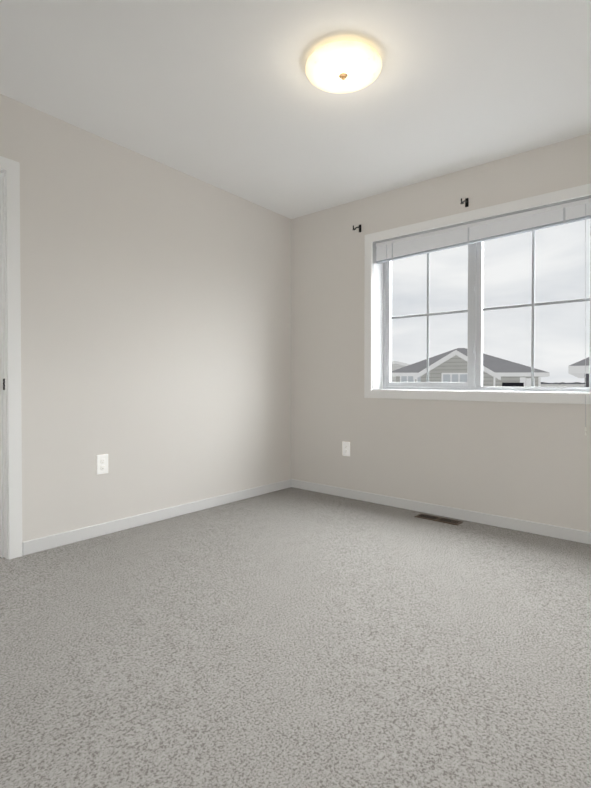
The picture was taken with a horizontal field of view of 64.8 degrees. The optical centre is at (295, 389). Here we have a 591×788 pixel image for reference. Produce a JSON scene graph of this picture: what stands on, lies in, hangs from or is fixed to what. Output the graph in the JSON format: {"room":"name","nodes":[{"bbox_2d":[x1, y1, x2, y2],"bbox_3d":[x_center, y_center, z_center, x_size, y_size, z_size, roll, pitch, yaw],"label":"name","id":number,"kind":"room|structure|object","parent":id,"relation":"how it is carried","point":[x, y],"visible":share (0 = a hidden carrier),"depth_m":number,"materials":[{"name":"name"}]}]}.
{"room":"empty bedroom","nodes":[
{"label":"empty bedroom","id":0,"kind":"room"},
{"bbox_2d":[0,94,290,554],"bbox_3d":[-1.136,-0.328,3.112,0.240,2.460,3.630,1,1,40],"label":"wall","id":1,"kind":"structure","parent":0,"point":[156,331],"depth_m":3.05,"materials":[{"name":"beige paint"}]},
{"bbox_2d":[0,156,21,559],"bbox_3d":[-1.799,-0.158,2.203,0.132,2.115,0.868,1,1,40],"label":"door frame","id":2,"kind":"structure","parent":1,"relation":"attached to","point":[10,441],"depth_m":2.47,"materials":[{"name":"white paint"}]},
{"bbox_2d":[96,454,107,474],"bbox_3d":[-1.187,0.458,2.865,0.009,0.118,0.074,1,1,40],"label":"outlet","id":3,"kind":"object","parent":1,"relation":"attached to","point":[102,463],"visible":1,"depth_m":2.86,"materials":[{"name":"white plastic"}]},
{"bbox_2d":[22,479,289,555],"bbox_3d":[-0.762,0.856,3.381,0.012,0.085,2.240,1,1,40],"label":"baseboard","id":4,"kind":"structure","parent":1,"relation":"attached to","point":[93,531],"depth_m":3.05,"materials":[{"name":"white paint"}]},
{"bbox_2d":[0,487,590,787],"bbox_3d":[-0.507,0.963,2.606,5.090,0.169,3.630,1,1,40],"label":"floor","id":5,"kind":"structure","parent":0,"point":[291,637],"depth_m":1.62,"materials":[{"name":"carpet"}]},
{"bbox_2d":[415,513,462,525],"bbox_3d":[1.001,0.903,3.259,0.310,0.011,0.104,1,1,40],"label":"air vent register","id":6,"kind":"object","parent":5,"relation":"in","point":[440,519],"visible":1,"depth_m":3.24,"materials":[{"name":"brown metal"}]},
{"bbox_2d":[0,0,590,218],"bbox_3d":[-0.507,-1.597,2.575,5.090,0.169,3.630,1,1,40],"label":"ceiling","id":7,"kind":"structure","parent":0,"point":[228,96],"depth_m":2.34,"materials":[{"name":"white paint"}]},
{"bbox_2d":[306,40,381,92],"bbox_3d":[0.223,-1.487,2.171,0.352,0.080,0.352,1,1,40],"label":"flush-mount ceiling light","id":8,"kind":"object","parent":7,"relation":"attached to","point":[346,66],"visible":0.98,"depth_m":2.12,"materials":[{"name":"white glass"}]},
{"bbox_2d":[291,133,590,531],"bbox_3d":[1.286,-0.311,3.307,3.242,2.460,0.240,1,1,40],"label":"wall","id":9,"kind":"structure","parent":0,"point":[526,461],"depth_m":3.46,"materials":[{"name":"beige paint"}]},
{"bbox_2d":[342,441,349,455],"bbox_3d":[0.421,0.490,3.872,0.074,0.118,0.009,1,1,40],"label":"outlet","id":10,"kind":"object","parent":9,"relation":"attached to","point":[345,448],"visible":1,"depth_m":3.87,"materials":[{"name":"white plastic"}]},
{"bbox_2d":[290,479,590,543],"bbox_3d":[1.154,0.872,3.264,3.112,0.092,0.015,1,1,40],"label":"baseboard","id":11,"kind":"structure","parent":9,"relation":"attached to","point":[559,532],"depth_m":3.28,"materials":[{"name":"white paint"}]},
{"bbox_2d":[460,198,468,206],"bbox_3d":[1.152,-1.293,3.179,0.022,0.066,0.109,1,1,40],"label":"curtain rod bracket","id":12,"kind":"object","parent":9,"relation":"attached to","point":[466,200],"visible":1,"depth_m":3.21,"materials":[{"name":"black metal"}]},
{"bbox_2d":[364,183,590,435],"bbox_3d":[1.248,-0.484,3.303,1.622,1.502,0.252,1,1,40],"label":"window unit","id":13,"kind":"structure","parent":9,"relation":"in","point":[474,236],"depth_m":3.34,"materials":[{"name":"white plastic"}]},
{"bbox_3d":[114.447,2.328,232.356,520.000,5.974,496.150,1,1,40],"label":"ground","id":14,"kind":"structure","parent":0,"visible":0},
{"bbox_2d":[392,361,410,381],"bbox_3d":[10.883,0.318,50.762,10.000,6.493,9.820,0,1,12],"label":"house","id":15,"kind":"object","parent":14,"relation":"on","point":[396,365],"depth_m":46.27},
{"bbox_2d":[392,348,549,390],"bbox_3d":[11.498,0.438,31.757,9.147,6.717,10.970,0,1,20],"label":"house","id":16,"kind":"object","parent":14,"relation":"on","point":[454,360],"depth_m":27.41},
{"bbox_2d":[541,382,584,391],"bbox_3d":[92.270,-0.620,225.227,110.986,6.628,137.834,1,1,40],"label":"houses","id":17,"kind":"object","parent":14,"relation":"on","point":[563,384],"depth_m":209.29},
{"bbox_2d":[568,357,588,386],"bbox_3d":[15.897,0.522,16.885,9.900,6.980,9.900,0,1,33],"label":"house","id":18,"kind":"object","parent":14,"relation":"on","point":[579,367],"depth_m":15.39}
]}

